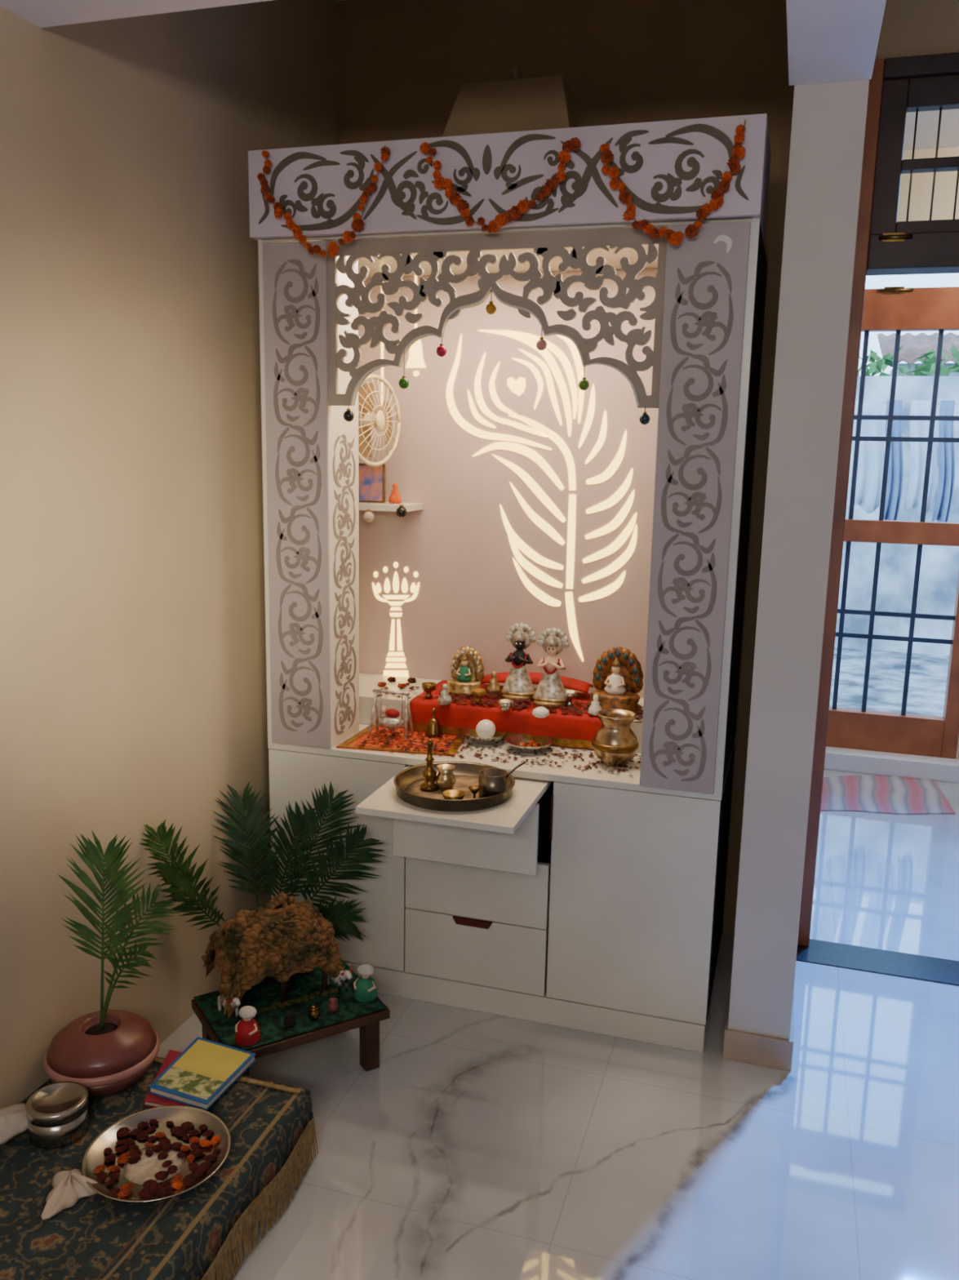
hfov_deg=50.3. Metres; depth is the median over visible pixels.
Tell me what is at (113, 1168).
dried flower
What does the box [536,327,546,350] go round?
bauble
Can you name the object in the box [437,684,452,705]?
figurine
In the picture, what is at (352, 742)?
mat
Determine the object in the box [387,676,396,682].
dried flower
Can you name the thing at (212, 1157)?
dried flower
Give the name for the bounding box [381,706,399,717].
figurine
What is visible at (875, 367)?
bush
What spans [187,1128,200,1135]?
dried flower
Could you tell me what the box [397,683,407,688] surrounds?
dried flower
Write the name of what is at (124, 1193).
dried flower
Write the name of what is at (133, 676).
wall
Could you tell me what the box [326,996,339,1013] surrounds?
pot
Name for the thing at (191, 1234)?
tablecloth
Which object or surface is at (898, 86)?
door frame
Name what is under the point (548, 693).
figurine
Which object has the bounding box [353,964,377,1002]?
doll
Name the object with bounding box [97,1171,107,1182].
dried flower
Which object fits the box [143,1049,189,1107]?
book
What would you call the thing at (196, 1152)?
dried flower
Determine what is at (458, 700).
flower petals
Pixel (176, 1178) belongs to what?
dried flower
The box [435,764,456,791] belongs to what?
brass pot
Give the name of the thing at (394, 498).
figurine
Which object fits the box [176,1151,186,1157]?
dried flower
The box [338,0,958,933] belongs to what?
wall
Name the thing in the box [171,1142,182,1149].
dried flower
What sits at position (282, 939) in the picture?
thatched hut
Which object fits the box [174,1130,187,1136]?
dried flower
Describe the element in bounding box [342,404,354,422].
bauble
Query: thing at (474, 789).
stand
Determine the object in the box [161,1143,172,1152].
dried flower
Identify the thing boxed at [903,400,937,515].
hanging cloth
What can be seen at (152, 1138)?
dried flower
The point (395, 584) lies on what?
light
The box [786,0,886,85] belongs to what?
ceiling beam
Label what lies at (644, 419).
bauble
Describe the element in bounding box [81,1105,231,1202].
steel plate
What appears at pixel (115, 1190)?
dried flower
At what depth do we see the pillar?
2.46 m
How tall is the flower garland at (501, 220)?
0.216 m
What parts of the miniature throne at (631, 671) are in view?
seat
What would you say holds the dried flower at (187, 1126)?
on the steel plate at (145, 1169)
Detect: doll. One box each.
[235,1005,260,1046]
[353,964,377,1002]
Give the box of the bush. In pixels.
[857,342,958,376]
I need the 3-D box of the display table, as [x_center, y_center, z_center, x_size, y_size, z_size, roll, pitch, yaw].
[-0.491,1.026,2.658,0.427,0.170,0.300,-5,12,-31]
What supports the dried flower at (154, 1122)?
on the steel plate at (145, 1169)
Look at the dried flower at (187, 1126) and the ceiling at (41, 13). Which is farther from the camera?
the dried flower at (187, 1126)
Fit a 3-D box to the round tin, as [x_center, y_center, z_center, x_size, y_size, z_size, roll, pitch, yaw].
[-0.874,0.984,2.120,0.120,0.077,0.120,4,11,17]
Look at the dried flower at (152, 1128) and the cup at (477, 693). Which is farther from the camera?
the cup at (477, 693)
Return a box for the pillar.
[728,79,869,1039]
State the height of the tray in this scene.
0.034 m
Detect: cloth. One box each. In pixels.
[193,958,387,1050]
[407,680,601,749]
[848,400,884,513]
[884,400,903,520]
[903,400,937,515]
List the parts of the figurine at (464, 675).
crown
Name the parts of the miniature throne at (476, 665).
seat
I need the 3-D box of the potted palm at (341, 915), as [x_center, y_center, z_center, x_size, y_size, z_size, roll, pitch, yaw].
[-0.605,0.723,2.867,0.649,0.684,0.327,-2,11,-19]
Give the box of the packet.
[0,1102,27,1145]
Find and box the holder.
[420,738,439,791]
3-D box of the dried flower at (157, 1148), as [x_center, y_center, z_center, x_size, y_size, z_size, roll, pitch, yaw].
[-0.650,1.027,2.066,0.025,0.010,0.029,0,11,-5]
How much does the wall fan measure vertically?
0.276 m
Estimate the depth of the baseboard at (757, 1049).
2.70 m
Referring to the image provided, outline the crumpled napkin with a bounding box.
[40,1168,97,1219]
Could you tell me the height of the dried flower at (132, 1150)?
0.010 m
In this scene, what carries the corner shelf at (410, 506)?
attached to the shrine
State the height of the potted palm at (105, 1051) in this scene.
0.581 m
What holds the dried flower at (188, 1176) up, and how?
on the steel plate at (145, 1169)
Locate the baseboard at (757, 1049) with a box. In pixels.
[722,982,794,1071]
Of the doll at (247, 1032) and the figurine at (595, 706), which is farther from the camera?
the figurine at (595, 706)
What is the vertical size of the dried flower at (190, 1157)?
0.008 m
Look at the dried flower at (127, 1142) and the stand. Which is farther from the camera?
the stand
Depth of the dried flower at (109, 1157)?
2.03 m
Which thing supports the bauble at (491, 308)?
hanging from the shrine
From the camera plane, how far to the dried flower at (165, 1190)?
1.94 m
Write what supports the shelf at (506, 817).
attached to the shrine
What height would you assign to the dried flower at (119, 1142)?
0.008 m
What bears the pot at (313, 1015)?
on the cloth at (272, 1027)
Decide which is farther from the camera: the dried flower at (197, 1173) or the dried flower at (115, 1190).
the dried flower at (197, 1173)
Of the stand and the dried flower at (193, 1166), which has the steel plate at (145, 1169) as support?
the dried flower at (193, 1166)
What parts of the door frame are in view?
frame post, transom rail, transom sash, head rail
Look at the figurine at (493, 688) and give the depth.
3.20 m
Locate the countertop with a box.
[267,723,735,800]
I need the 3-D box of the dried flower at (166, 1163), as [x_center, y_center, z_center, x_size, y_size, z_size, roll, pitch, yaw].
[-0.619,1.037,2.024,0.022,0.007,0.021,7,12,28]
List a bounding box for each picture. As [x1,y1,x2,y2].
[155,1066,223,1099]
[358,462,385,502]
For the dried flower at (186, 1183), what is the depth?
1.96 m
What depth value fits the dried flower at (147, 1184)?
1.96 m
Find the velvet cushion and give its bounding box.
[480,671,593,693]
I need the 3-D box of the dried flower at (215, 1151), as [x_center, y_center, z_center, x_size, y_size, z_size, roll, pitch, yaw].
[-0.528,1.028,2.054,0.014,0.006,0.020,10,14,38]
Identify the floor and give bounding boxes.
[156,768,958,1279]
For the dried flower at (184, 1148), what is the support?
on the steel plate at (145, 1169)
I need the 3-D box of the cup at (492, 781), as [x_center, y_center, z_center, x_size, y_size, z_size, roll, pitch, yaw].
[0.055,0.354,2.590,0.116,0.104,0.073,4,11,17]
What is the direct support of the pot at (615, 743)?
on the shrine
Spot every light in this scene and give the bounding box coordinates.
[372,561,419,676]
[381,275,426,405]
[445,329,637,662]
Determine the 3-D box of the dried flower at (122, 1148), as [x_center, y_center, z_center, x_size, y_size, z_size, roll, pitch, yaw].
[-0.722,1.027,2.063,0.026,0.008,0.018,-6,13,-35]
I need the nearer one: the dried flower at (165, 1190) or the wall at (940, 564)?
the dried flower at (165, 1190)
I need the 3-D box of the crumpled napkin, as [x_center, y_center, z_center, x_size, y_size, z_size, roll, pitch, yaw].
[-0.790,1.032,1.954,0.101,0.043,0.129,12,15,44]
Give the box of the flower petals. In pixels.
[358,682,643,776]
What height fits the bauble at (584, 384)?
0.064 m
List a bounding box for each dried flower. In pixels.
[93,1164,106,1173]
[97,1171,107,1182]
[104,1147,112,1154]
[104,1153,116,1162]
[105,1179,115,1185]
[106,1164,120,1171]
[110,1171,119,1180]
[110,1187,120,1195]
[115,1138,124,1144]
[115,1145,128,1152]
[116,1127,130,1137]
[116,1189,131,1196]
[117,1152,130,1164]
[120,1182,134,1190]
[123,1138,136,1146]
[127,1152,141,1164]
[128,1144,139,1149]
[128,1148,142,1155]
[129,1128,142,1136]
[136,1129,149,1140]
[137,1121,149,1128]
[138,1186,149,1196]
[142,1179,155,1187]
[144,1142,154,1147]
[144,1191,152,1198]
[145,1148,153,1157]
[146,1125,155,1133]
[146,1135,156,1142]
[148,1182,161,1195]
[149,1119,159,1124]
[151,1143,163,1152]
[154,1131,166,1137]
[154,1170,168,1180]
[157,1151,168,1159]
[158,1137,170,1145]
[159,1186,172,1195]
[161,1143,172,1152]
[161,1160,173,1167]
[161,1181,171,1186]
[165,1120,174,1124]
[166,1164,177,1173]
[169,1125,182,1133]
[170,1173,182,1185]
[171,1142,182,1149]
[172,1181,183,1189]
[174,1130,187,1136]
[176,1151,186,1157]
[180,1121,193,1131]
[180,1145,191,1151]
[182,1135,190,1140]
[182,1173,192,1181]
[182,1179,194,1186]
[186,1154,195,1163]
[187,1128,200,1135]
[188,1136,199,1143]
[188,1162,198,1171]
[190,1142,200,1150]
[190,1148,204,1156]
[191,1167,205,1179]
[198,1124,207,1130]
[198,1160,212,1170]
[199,1139,210,1146]
[202,1129,213,1137]
[203,1153,217,1161]
[209,1134,220,1144]
[212,1147,221,1155]
[377,681,386,687]
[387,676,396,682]
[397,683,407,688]
[407,677,416,683]
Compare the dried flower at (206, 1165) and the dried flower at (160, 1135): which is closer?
the dried flower at (206, 1165)
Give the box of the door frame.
[797,52,958,946]
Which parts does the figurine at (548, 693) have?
crown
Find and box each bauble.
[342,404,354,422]
[363,508,374,522]
[395,504,407,517]
[398,350,409,388]
[435,332,447,356]
[485,288,496,314]
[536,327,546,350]
[578,364,589,390]
[639,405,650,425]
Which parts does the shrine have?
frame post, carved panel, cabinet door, panel, drawer, handle, drawer, drawer, edge trim, panel, dome crown, panel, handle, cabinet door, carved panel, frame post, panel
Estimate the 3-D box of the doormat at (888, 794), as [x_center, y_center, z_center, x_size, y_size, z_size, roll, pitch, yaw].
[1.948,0.728,4.936,0.585,0.004,0.800,4,11,17]
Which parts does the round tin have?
lid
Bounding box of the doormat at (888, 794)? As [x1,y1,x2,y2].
[820,774,955,814]
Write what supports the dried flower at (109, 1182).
on the steel plate at (145, 1169)
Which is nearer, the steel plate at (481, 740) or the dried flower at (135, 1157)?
the dried flower at (135, 1157)
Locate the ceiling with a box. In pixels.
[337,0,958,150]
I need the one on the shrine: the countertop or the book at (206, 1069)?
the countertop
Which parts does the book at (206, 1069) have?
panel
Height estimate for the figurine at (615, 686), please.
0.108 m
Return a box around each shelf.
[355,764,553,834]
[358,502,423,511]
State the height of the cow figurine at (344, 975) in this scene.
0.089 m
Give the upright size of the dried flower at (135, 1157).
0.010 m
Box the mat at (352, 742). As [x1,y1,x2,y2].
[335,724,466,755]
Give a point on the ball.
(484, 728)
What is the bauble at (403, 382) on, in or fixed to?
hanging from the shrine
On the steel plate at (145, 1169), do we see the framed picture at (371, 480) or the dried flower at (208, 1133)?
the dried flower at (208, 1133)
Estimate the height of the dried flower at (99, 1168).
0.008 m
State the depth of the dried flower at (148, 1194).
1.93 m
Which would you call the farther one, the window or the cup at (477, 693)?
the window
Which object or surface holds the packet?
on the tablecloth
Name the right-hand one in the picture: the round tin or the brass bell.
the brass bell
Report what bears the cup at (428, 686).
on the altar cloth at (571, 730)
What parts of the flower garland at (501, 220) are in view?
flower, flower, flower, flower, flower, flower, flower, flower, flower, flower, flower, flower, flower, flower, flower, flower, flower, flower, flower, flower, flower, flower, flower, flower, flower, flower, flower, flower, flower, flower, flower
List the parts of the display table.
leg, leg, leg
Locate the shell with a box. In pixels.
[532,706,549,718]
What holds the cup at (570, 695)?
on the altar cloth at (571, 730)
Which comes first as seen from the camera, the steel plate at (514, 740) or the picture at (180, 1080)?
the picture at (180, 1080)
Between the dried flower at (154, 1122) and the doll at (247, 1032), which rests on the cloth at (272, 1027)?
the doll at (247, 1032)
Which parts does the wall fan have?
blade, blade, blade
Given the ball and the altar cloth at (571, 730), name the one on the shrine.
the altar cloth at (571, 730)
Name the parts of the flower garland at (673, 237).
flower, flower, flower, flower, flower, flower, flower, flower, flower, flower, flower, flower, flower, flower, flower, flower, flower, flower, flower, flower, flower, flower, flower, flower, flower, flower, flower, flower, flower, flower, flower, flower, flower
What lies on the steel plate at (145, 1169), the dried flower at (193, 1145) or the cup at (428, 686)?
the dried flower at (193, 1145)
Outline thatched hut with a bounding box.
[201,892,342,1018]
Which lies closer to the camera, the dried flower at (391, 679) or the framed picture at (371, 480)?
the framed picture at (371, 480)
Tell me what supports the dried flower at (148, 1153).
on the steel plate at (145, 1169)
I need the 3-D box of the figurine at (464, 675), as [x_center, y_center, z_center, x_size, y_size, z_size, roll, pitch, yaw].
[-0.048,0.086,3.219,0.053,0.086,0.042,4,11,17]
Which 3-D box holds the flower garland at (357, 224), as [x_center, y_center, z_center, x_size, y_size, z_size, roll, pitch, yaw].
[-0.400,-1.113,2.601,0.365,0.268,0.036,4,11,17]
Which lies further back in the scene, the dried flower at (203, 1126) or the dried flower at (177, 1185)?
the dried flower at (203, 1126)
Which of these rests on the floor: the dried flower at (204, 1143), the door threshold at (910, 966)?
the door threshold at (910, 966)
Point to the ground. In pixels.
(928, 676)
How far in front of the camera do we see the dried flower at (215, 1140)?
2.08 m
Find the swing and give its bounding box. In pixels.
[368,688,413,739]
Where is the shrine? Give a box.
[248,64,771,1053]
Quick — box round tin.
[25,1081,88,1149]
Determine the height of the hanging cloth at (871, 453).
0.740 m
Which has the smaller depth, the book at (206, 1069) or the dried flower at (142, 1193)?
the dried flower at (142, 1193)
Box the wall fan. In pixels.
[358,373,400,466]
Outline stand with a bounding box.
[468,785,480,799]
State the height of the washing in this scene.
0.822 m
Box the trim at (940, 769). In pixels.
[824,746,958,782]
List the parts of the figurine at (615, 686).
crown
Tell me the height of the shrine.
2.626 m
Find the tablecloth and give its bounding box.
[0,1056,318,1279]
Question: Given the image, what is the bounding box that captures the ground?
[829,647,949,716]
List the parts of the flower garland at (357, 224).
flower, flower, flower, flower, flower, flower, flower, flower, flower, flower, flower, flower, flower, flower, flower, flower, flower, flower, flower, flower, flower, flower, flower, flower, flower, flower, flower, flower, flower, flower, flower, flower, flower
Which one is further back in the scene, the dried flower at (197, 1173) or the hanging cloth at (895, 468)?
the hanging cloth at (895, 468)
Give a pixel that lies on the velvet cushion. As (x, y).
(568, 682)
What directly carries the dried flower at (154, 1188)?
on the steel plate at (145, 1169)
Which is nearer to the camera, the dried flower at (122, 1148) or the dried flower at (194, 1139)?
the dried flower at (122, 1148)
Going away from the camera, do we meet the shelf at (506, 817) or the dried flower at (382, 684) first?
the shelf at (506, 817)
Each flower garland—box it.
[257,146,390,257]
[419,137,581,233]
[600,120,746,245]
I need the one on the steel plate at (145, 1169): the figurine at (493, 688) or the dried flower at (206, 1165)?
the dried flower at (206, 1165)
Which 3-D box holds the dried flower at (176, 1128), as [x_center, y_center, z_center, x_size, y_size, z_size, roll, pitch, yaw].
[-0.628,1.017,2.123,0.027,0.008,0.021,-4,12,-24]
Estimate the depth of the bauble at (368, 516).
3.23 m
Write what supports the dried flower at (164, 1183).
on the steel plate at (145, 1169)
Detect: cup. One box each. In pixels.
[422,681,435,698]
[471,688,485,703]
[478,760,525,801]
[563,689,577,706]
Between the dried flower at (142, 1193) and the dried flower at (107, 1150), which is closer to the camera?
the dried flower at (142, 1193)
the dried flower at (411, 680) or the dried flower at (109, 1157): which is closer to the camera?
the dried flower at (109, 1157)
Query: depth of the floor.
2.43 m
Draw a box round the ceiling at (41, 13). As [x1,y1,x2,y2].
[0,0,272,27]
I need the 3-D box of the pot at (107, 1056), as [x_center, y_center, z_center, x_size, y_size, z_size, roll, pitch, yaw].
[-0.849,0.923,2.302,0.246,0.130,0.246,4,11,17]
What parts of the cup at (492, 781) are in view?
handle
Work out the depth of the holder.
2.65 m
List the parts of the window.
rail, rail, head rail, frame post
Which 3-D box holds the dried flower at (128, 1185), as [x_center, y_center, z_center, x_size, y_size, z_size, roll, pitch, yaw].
[-0.676,1.047,1.959,0.027,0.008,0.019,-1,11,-11]
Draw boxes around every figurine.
[217,991,241,1020]
[327,964,353,995]
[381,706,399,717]
[388,482,401,503]
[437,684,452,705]
[456,654,472,681]
[486,671,501,695]
[501,622,536,701]
[532,627,568,707]
[587,694,601,715]
[604,657,626,694]
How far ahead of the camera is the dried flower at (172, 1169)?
2.00 m
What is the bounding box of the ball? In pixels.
[475,719,495,737]
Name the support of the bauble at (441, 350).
hanging from the shrine
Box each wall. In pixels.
[0,0,339,1108]
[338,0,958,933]
[826,146,958,759]
[834,376,958,655]
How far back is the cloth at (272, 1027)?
2.62 m
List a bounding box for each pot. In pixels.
[43,1009,159,1097]
[283,1011,296,1028]
[307,1004,319,1021]
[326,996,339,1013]
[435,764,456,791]
[591,708,638,767]
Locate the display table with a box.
[191,999,390,1075]
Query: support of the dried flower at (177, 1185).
on the steel plate at (145, 1169)
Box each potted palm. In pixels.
[43,830,181,1097]
[139,782,384,942]
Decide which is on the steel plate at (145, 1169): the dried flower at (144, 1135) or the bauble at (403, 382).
the dried flower at (144, 1135)
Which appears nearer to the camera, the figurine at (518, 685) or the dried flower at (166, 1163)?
the dried flower at (166, 1163)
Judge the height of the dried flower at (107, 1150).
0.006 m
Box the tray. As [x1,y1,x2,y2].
[393,760,515,811]
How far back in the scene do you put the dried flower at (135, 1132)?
2.11 m
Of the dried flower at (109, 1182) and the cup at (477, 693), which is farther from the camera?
the cup at (477, 693)
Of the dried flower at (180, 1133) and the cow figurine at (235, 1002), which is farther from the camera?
the cow figurine at (235, 1002)
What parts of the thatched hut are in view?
post, post, post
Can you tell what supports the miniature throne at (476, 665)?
on the altar cloth at (571, 730)
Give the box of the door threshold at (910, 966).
[796,938,958,986]
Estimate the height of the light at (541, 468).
1.029 m
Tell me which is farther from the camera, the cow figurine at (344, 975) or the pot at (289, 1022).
the cow figurine at (344, 975)
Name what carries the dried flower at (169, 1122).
on the steel plate at (145, 1169)
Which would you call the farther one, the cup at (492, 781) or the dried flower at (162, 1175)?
the cup at (492, 781)
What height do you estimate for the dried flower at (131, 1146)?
0.008 m
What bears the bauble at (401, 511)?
hanging from the shrine
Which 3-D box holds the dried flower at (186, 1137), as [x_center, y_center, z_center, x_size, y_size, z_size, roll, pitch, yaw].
[-0.603,1.023,2.101,0.020,0.007,0.015,6,12,22]
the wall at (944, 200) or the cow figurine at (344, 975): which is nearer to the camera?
the cow figurine at (344, 975)
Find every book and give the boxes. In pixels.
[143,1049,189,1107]
[148,1036,256,1110]
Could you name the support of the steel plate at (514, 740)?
on the shrine
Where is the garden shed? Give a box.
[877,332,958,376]
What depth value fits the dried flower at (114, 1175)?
1.99 m
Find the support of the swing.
on the mat at (352, 742)
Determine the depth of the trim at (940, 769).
5.18 m
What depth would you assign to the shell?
2.94 m
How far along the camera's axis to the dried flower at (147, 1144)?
2.08 m
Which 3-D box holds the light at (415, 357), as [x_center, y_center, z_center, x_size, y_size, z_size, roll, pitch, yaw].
[-0.243,-0.957,3.269,0.156,0.472,0.003,4,11,17]
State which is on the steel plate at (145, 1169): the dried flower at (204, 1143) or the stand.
the dried flower at (204, 1143)
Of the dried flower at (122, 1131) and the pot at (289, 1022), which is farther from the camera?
the pot at (289, 1022)
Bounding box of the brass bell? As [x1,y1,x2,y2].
[424,707,442,737]
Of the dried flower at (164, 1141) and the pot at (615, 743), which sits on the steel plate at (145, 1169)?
the dried flower at (164, 1141)
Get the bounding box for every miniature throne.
[447,645,484,696]
[586,646,643,712]
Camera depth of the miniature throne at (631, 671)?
3.07 m
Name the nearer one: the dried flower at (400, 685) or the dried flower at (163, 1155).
the dried flower at (163, 1155)
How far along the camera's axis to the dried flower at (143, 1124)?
2.13 m
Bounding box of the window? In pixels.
[826,286,958,758]
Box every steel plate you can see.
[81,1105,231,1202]
[463,727,508,744]
[505,733,553,753]
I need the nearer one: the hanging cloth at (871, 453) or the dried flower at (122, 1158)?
the dried flower at (122, 1158)
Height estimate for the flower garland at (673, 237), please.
0.263 m
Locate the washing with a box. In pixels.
[931,400,955,522]

